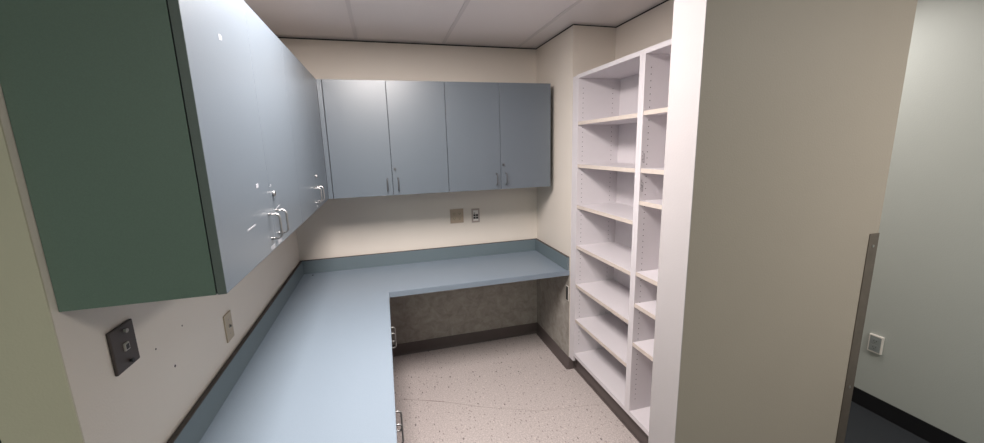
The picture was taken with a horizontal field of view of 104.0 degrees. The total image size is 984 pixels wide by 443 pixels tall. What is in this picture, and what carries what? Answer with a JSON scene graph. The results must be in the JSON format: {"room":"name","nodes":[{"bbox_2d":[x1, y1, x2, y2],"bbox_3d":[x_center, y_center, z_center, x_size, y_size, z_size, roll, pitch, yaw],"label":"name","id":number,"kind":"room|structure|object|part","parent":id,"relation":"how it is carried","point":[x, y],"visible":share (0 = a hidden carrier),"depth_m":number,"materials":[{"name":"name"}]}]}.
{"room":"office supply room","nodes":[
{"label":"office supply room","id":0,"kind":"room"},
{"bbox_2d":[0,84,299,442],"bbox_3d":[-1.254,0.156,1.839,0.130,2.532,2.206,-5,11,-15],"label":"wall","id":1,"kind":"structure","parent":0,"point":[146,403],"depth_m":1.08,"materials":[{"name":"beige paint"}]},
{"bbox_2d":[0,118,84,442],"bbox_3d":[-0.953,0.350,0.793,0.130,2.532,0.004,-5,11,-15],"label":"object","id":2,"kind":"structure","parent":1,"relation":"attached to","point":[37,405],"depth_m":0.78,"materials":[{"name":"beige paint"}]},
{"bbox_2d":[106,319,139,376],"bbox_3d":[-0.930,0.317,0.976,0.016,0.114,0.092,-5,11,-15],"label":"plate","id":3,"kind":"object","parent":1,"relation":"attached to","point":[121,341],"visible":1,"depth_m":0.97,"materials":[{"name":"grey plastic"}]},
{"bbox_2d":[0,0,302,311],"bbox_3d":[-0.867,-0.279,1.194,0.340,0.765,0.897,-5,11,-15],"label":"upper cabinet","id":4,"kind":"object","parent":1,"relation":"attached to","point":[154,141],"visible":1,"depth_m":0.80,"materials":[{"name":"blue laminate"}]},
{"bbox_3d":[-0.684,-0.249,1.013,0.018,0.765,0.445,-5,11,-15],"label":"door","id":5,"kind":"part","parent":4,"relation":"part of","materials":[{"name":"blue laminate"}]},
{"bbox_3d":[-0.806,-0.328,1.438,0.018,0.765,0.450,-5,11,-15],"label":"door","id":6,"kind":"part","parent":4,"relation":"part of","materials":[{"name":"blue laminate"}]},
{"bbox_3d":[-0.699,0.015,1.246,0.035,0.089,0.009,-5,11,-15],"label":"handle","id":7,"kind":"part","parent":4,"relation":"part of","materials":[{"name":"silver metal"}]},
{"bbox_3d":[-0.724,-0.001,1.331,0.035,0.089,0.009,-5,11,-15],"label":"handle","id":8,"kind":"part","parent":4,"relation":"part of","materials":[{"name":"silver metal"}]},
{"bbox_2d":[223,310,233,342],"bbox_3d":[-1.093,0.436,1.602,0.012,0.116,0.072,-5,11,-15],"label":"jack plate","id":9,"kind":"object","parent":1,"relation":"attached to","point":[227,318],"visible":1,"depth_m":1.59,"materials":[{"name":"beige plastic"}]},
{"bbox_2d":[174,262,303,442],"bbox_3d":[-1.167,0.548,1.933,0.018,0.102,2.168,-5,11,-15],"label":"backsplash","id":10,"kind":"structure","parent":1,"relation":"attached to","point":[194,430],"depth_m":1.56,"materials":[{"name":"laminate"}]},
{"bbox_2d":[281,42,328,221],"bbox_3d":[-1.111,-0.436,2.041,0.340,0.765,0.894,-5,11,-15],"label":"upper cabinet","id":11,"kind":"object","parent":1,"relation":"attached to","point":[301,88],"visible":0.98,"depth_m":1.95,"materials":[{"name":"blue laminate"}]},
{"bbox_3d":[-1.051,-0.485,2.286,0.018,0.765,0.444,-5,11,-15],"label":"door","id":12,"kind":"part","parent":11,"relation":"part of","materials":[{"name":"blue laminate"}]},
{"bbox_3d":[-0.944,-0.143,2.098,0.035,0.089,0.009,-5,11,-15],"label":"handle","id":13,"kind":"part","parent":11,"relation":"part of","materials":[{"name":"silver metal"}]},
{"bbox_2d":[279,38,536,260],"bbox_3d":[-0.641,-0.122,3.193,5.603,2.532,0.120,-5,11,-15],"label":"wall","id":14,"kind":"structure","parent":0,"point":[341,227],"depth_m":3.07,"materials":[{"name":"beige paint"}]},
{"bbox_2d":[316,79,448,198],"bbox_3d":[-0.769,-0.588,2.780,0.832,0.765,0.425,-5,11,-15],"label":"upper cabinet","id":15,"kind":"object","parent":14,"relation":"attached to","point":[380,137],"visible":1,"depth_m":2.61,"materials":[{"name":"blue laminate"}]},
{"bbox_3d":[-0.888,-0.546,2.576,0.389,0.765,0.018,-5,11,-15],"label":"door","id":16,"kind":"part","parent":15,"relation":"part of","materials":[{"name":"blue laminate"}]},
{"bbox_3d":[-0.511,-0.576,2.679,0.389,0.765,0.018,-5,11,-15],"label":"door","id":17,"kind":"part","parent":15,"relation":"part of","materials":[{"name":"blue laminate"}]},
{"bbox_2d":[302,239,535,273],"bbox_3d":[-0.542,0.283,3.221,1.938,0.102,0.020,-5,11,-15],"label":"backsplash","id":18,"kind":"structure","parent":14,"relation":"attached to","point":[356,262],"depth_m":3.18,"materials":[{"name":"laminate"}]},
{"bbox_2d":[450,209,463,222],"bbox_3d":[-0.296,-0.046,3.239,0.114,0.120,0.009,-5,11,-15],"label":"outlet plate","id":19,"kind":"object","parent":14,"relation":"attached to","point":[456,215],"visible":1,"depth_m":3.24,"materials":[{"name":"beige plastic"}]},
{"bbox_2d":[389,279,536,354],"bbox_3d":[-0.225,0.722,3.405,1.345,0.771,0.003,-5,11,-15],"label":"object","id":20,"kind":"structure","parent":14,"relation":"attached to","point":[417,317],"depth_m":3.41,"materials":[{"name":"beige paint"}]},
{"bbox_2d":[392,322,536,356],"bbox_3d":[-0.210,1.054,3.458,1.332,0.100,0.020,-5,11,-15],"label":"baseboard","id":21,"kind":"structure","parent":14,"relation":"attached to","point":[531,328],"depth_m":3.45,"materials":[{"name":"brown plastic"}]},
{"bbox_2d":[277,0,668,48],"bbox_3d":[0.149,-1.300,2.552,3.090,0.010,1.334,4,12,26],"label":"trim","id":22,"kind":"structure","parent":14,"relation":"attached to","point":[662,1],"depth_m":2.78,"materials":[{"name":"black metal"}]},
{"bbox_2d":[471,208,479,222],"bbox_3d":[-0.140,-0.051,3.283,0.070,0.120,0.009,-5,11,-15],"label":"data plate","id":23,"kind":"object","parent":14,"relation":"attached to","point":[475,212],"visible":1,"depth_m":3.28,"materials":[{"name":"beige plastic"}]},
{"bbox_2d":[444,82,550,191],"bbox_3d":[0.015,-0.651,2.995,0.798,0.765,0.425,-5,11,-15],"label":"upper cabinet","id":24,"kind":"object","parent":14,"relation":"attached to","point":[498,134],"visible":1,"depth_m":2.82,"materials":[{"name":"blue laminate"}]},
{"bbox_3d":[-0.132,-0.606,2.782,0.392,0.765,0.018,-5,11,-15],"label":"door","id":25,"kind":"part","parent":24,"relation":"part of","materials":[{"name":"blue laminate"}]},
{"bbox_3d":[0.251,-0.636,2.887,0.400,0.765,0.018,-5,11,-15],"label":"door","id":26,"kind":"part","parent":24,"relation":"part of","materials":[{"name":"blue laminate"}]},
{"bbox_2d":[244,0,661,46],"bbox_3d":[0.155,-0.869,0.060,5.603,0.080,6.220,-5,11,-15],"label":"ceiling","id":27,"kind":"structure","parent":0,"point":[482,22],"depth_m":2.39,"materials":[{"name":"tile"}]},
{"bbox_2d":[345,0,581,46],"bbox_3d":[0.178,-0.813,-0.009,5.363,0.004,6.142,-5,11,-15],"label":"grid","id":28,"kind":"object","parent":27,"relation":"attached to","point":[348,5],"visible":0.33,"depth_m":2.42,"materials":[{"name":"silver metal"}]},
{"bbox_2d":[0,333,929,442],"bbox_3d":[0.223,1.680,0.552,5.603,0.051,6.220,-5,11,-15],"label":"floor","id":29,"kind":"structure","parent":0,"point":[513,374],"depth_m":2.65,"materials":[{"name":"beige tile"}]},
{"bbox_2d":[391,327,396,348],"bbox_3d":[-0.962,0.913,2.519,0.667,0.771,1.336,-5,11,-15],"label":"base cabinet","id":30,"kind":"object","parent":29,"relation":"on","point":[394,333],"visible":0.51,"depth_m":2.27,"materials":[{"name":"silver metal"}]},
{"bbox_2d":[167,238,568,442],"bbox_3d":[-0.238,0.489,2.201,1.961,0.143,2.189,-5,11,-15],"label":"countertop","id":31,"kind":"structure","parent":30,"relation":"on","point":[316,365],"depth_m":1.82,"materials":[{"name":"blue laminate"}]},
{"bbox_2d":[396,410,403,442],"bbox_3d":[-0.673,1.099,1.516,0.667,0.771,0.784,-5,11,-15],"label":"base cabinet","id":32,"kind":"object","parent":29,"relation":"on","point":[397,411],"visible":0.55,"depth_m":1.52,"materials":[{"name":"silver metal"}]},
{"bbox_3d":[-0.389,0.824,1.586,0.042,0.099,0.009,-5,11,-15],"label":"handle","id":33,"kind":"part","parent":32,"relation":"part of","materials":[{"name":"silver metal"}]},
{"bbox_3d":[-0.368,0.838,1.510,0.042,0.099,0.009,-5,11,-15],"label":"handle","id":34,"kind":"part","parent":32,"relation":"part of","materials":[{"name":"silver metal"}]},
{"bbox_2d":[569,50,642,432],"bbox_3d":[0.836,0.140,2.523,0.323,2.194,0.743,-5,11,-15],"label":"shelving unit","id":35,"kind":"object","parent":29,"relation":"on","point":[606,97],"visible":0.56,"depth_m":2.66,"materials":[{"name":"white laminate"}]},
{"bbox_3d":[0.753,0.014,2.793,0.323,2.045,0.020,-5,11,-15],"label":"panel","id":36,"kind":"part","parent":35,"relation":"part of","materials":[{"name":"white plastic"}]},
{"bbox_3d":[0.869,1.062,2.671,0.323,0.028,0.640,-5,11,-15],"label":"panel","id":37,"kind":"part","parent":35,"relation":"part of","materials":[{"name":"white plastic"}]},
{"bbox_3d":[0.860,0.785,2.617,0.311,0.022,0.638,-5,11,-15],"label":"shelf","id":38,"kind":"part","parent":35,"relation":"part of","materials":[{"name":"white laminate"}]},
{"bbox_3d":[0.853,0.515,2.565,0.311,0.022,0.638,-5,11,-15],"label":"shelf","id":39,"kind":"part","parent":35,"relation":"part of","materials":[{"name":"white plastic"}]},
{"bbox_3d":[0.845,0.227,2.510,0.311,0.022,0.638,-5,11,-15],"label":"shelf","id":40,"kind":"part","parent":35,"relation":"part of","materials":[{"name":"white laminate"}]},
{"bbox_3d":[0.837,-0.061,2.454,0.311,0.022,0.638,-5,11,-15],"label":"shelf","id":41,"kind":"part","parent":35,"relation":"part of","materials":[{"name":"white plastic"}]},
{"bbox_3d":[0.830,-0.341,2.400,0.311,0.022,0.638,-5,11,-15],"label":"shelf","id":42,"kind":"part","parent":35,"relation":"part of","materials":[{"name":"white plastic"}]},
{"bbox_3d":[0.816,-0.919,2.288,0.323,0.024,0.640,-5,11,-15],"label":"panel","id":43,"kind":"part","parent":35,"relation":"part of","materials":[{"name":"white laminate"}]},
{"bbox_3d":[0.822,-0.621,2.345,0.311,0.022,0.638,-5,11,-15],"label":"shelf","id":44,"kind":"part","parent":35,"relation":"part of","materials":[{"name":"white laminate"}]},
{"bbox_3d":[0.995,0.058,2.521,0.006,1.992,0.640,-5,11,-15],"label":"panel","id":45,"kind":"part","parent":35,"relation":"part of","materials":[{"name":"white plastic"}]},
{"bbox_3d":[0.933,0.130,2.167,0.323,2.045,0.020,-5,11,-15],"label":"panel","id":46,"kind":"part","parent":35,"relation":"part of","materials":[{"name":"white plastic"}]},
{"bbox_2d":[626,39,671,442],"bbox_3d":[1.030,0.265,1.849,0.323,2.194,0.682,-5,11,-15],"label":"shelving unit","id":47,"kind":"object","parent":29,"relation":"on","point":[656,58],"visible":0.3,"depth_m":2.08,"materials":[{"name":"white laminate"}]},
{"bbox_3d":[1.056,1.182,2.024,0.323,0.028,0.636,-5,11,-15],"label":"panel","id":48,"kind":"part","parent":47,"relation":"part of","materials":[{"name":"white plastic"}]},
{"bbox_3d":[1.042,0.744,1.939,0.311,0.022,0.634,-5,11,-15],"label":"shelf","id":49,"kind":"part","parent":47,"relation":"part of","materials":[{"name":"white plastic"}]},
{"bbox_3d":[1.036,0.513,1.894,0.311,0.022,0.634,-5,11,-15],"label":"shelf","id":50,"kind":"part","parent":47,"relation":"part of","materials":[{"name":"white plastic"}]},
{"bbox_3d":[1.031,0.332,1.859,0.311,0.022,0.634,-5,11,-15],"label":"shelf","id":51,"kind":"part","parent":47,"relation":"part of","materials":[{"name":"white laminate"}]},
{"bbox_3d":[1.020,-0.056,1.785,0.311,0.022,0.634,-5,11,-15],"label":"shelf","id":52,"kind":"part","parent":47,"relation":"part of","materials":[{"name":"white plastic"}]},
{"bbox_3d":[1.016,-0.222,1.752,0.311,0.022,0.634,-5,11,-15],"label":"shelf","id":53,"kind":"part","parent":47,"relation":"part of","materials":[{"name":"white plastic"}]},
{"bbox_3d":[1.008,-0.508,1.697,0.311,0.022,0.634,-5,11,-15],"label":"shelf","id":54,"kind":"part","parent":47,"relation":"part of","materials":[{"name":"white plastic"}]},
{"bbox_3d":[1.003,-0.799,1.641,0.323,0.024,0.636,-5,11,-15],"label":"panel","id":55,"kind":"part","parent":47,"relation":"part of","materials":[{"name":"white plastic"}]},
{"bbox_2d":[536,0,673,347],"bbox_3d":[0.899,-0.028,2.493,0.454,2.532,2.077,-5,11,-15],"label":"wall","id":56,"kind":"structure","parent":0,"point":[578,49],"depth_m":2.77,"materials":[{"name":"beige paint"}]},
{"bbox_2d":[536,240,568,269],"bbox_3d":[0.484,0.262,3.186,0.019,0.102,0.638,-5,11,-15],"label":"backsplash","id":57,"kind":"structure","parent":56,"relation":"attached to","point":[563,261],"depth_m":3.11,"materials":[{"name":"laminate"}]},
{"bbox_2d":[537,275,569,356],"bbox_3d":[0.508,0.728,3.276,0.003,0.771,0.642,-5,11,-15],"label":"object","id":58,"kind":"structure","parent":56,"relation":"attached to","point":[552,304],"depth_m":3.20,"materials":[{"name":"beige paint"}]},
{"bbox_2d":[536,323,574,369],"bbox_3d":[0.531,1.058,3.335,0.068,0.100,0.657,-5,11,-15],"label":"baseboard","id":59,"kind":"structure","parent":56,"relation":"attached to","point":[567,362],"depth_m":3.24,"materials":[{"name":"brown plastic"}]},
{"bbox_2d":[566,285,568,300],"bbox_3d":[0.577,0.550,2.952,0.007,0.120,0.040,-5,11,-15],"label":"outlet plate","id":60,"kind":"object","parent":56,"relation":"attached to","point":[567,287],"visible":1,"depth_m":2.94,"materials":[{"name":"white plastic"}]},
{"bbox_2d":[675,0,917,442],"bbox_3d":[1.009,0.181,1.397,0.850,2.532,0.129,-5,11,-15],"label":"wall","id":61,"kind":"structure","parent":0,"point":[800,100],"depth_m":1.28,"materials":[{"name":"beige paint"}]},
{"bbox_2d":[648,0,706,442],"bbox_3d":[0.599,0.213,1.285,0.003,2.532,0.129,-5,11,-15],"label":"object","id":62,"kind":"structure","parent":61,"relation":"attached to","point":[689,16],"depth_m":1.23,"materials":[{"name":"white paint"}]},
{"bbox_2d":[835,233,879,442],"bbox_3d":[1.422,0.667,1.561,0.049,1.278,0.051,-5,11,-15],"label":"guard","id":63,"kind":"object","parent":61,"relation":"attached to","point":[874,237],"visible":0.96,"depth_m":1.49,"materials":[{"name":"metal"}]},
{"bbox_2d":[854,0,983,442],"bbox_3d":[2.843,0.214,0.971,0.120,2.532,6.100,-5,11,-15],"label":"wall","id":64,"kind":"structure","parent":0,"point":[926,299],"depth_m":2.12,"materials":[{"name":"grey paint"}]},
{"bbox_2d":[867,333,884,354],"bbox_3d":[2.418,0.772,2.424,0.019,0.116,0.072,-5,11,-15],"label":"outlet box","id":65,"kind":"object","parent":64,"relation":"attached to","point":[875,343],"visible":1,"depth_m":2.42,"materials":[{"name":"white plastic"}]},
{"bbox_2d":[851,386,966,442],"bbox_3d":[2.798,1.398,1.241,0.006,0.107,5.979,-5,11,-15],"label":"baseboard","id":66,"kind":"structure","parent":64,"relation":"attached to","point":[920,428],"depth_m":2.32,"materials":[{"name":"black plastic"}]}
]}

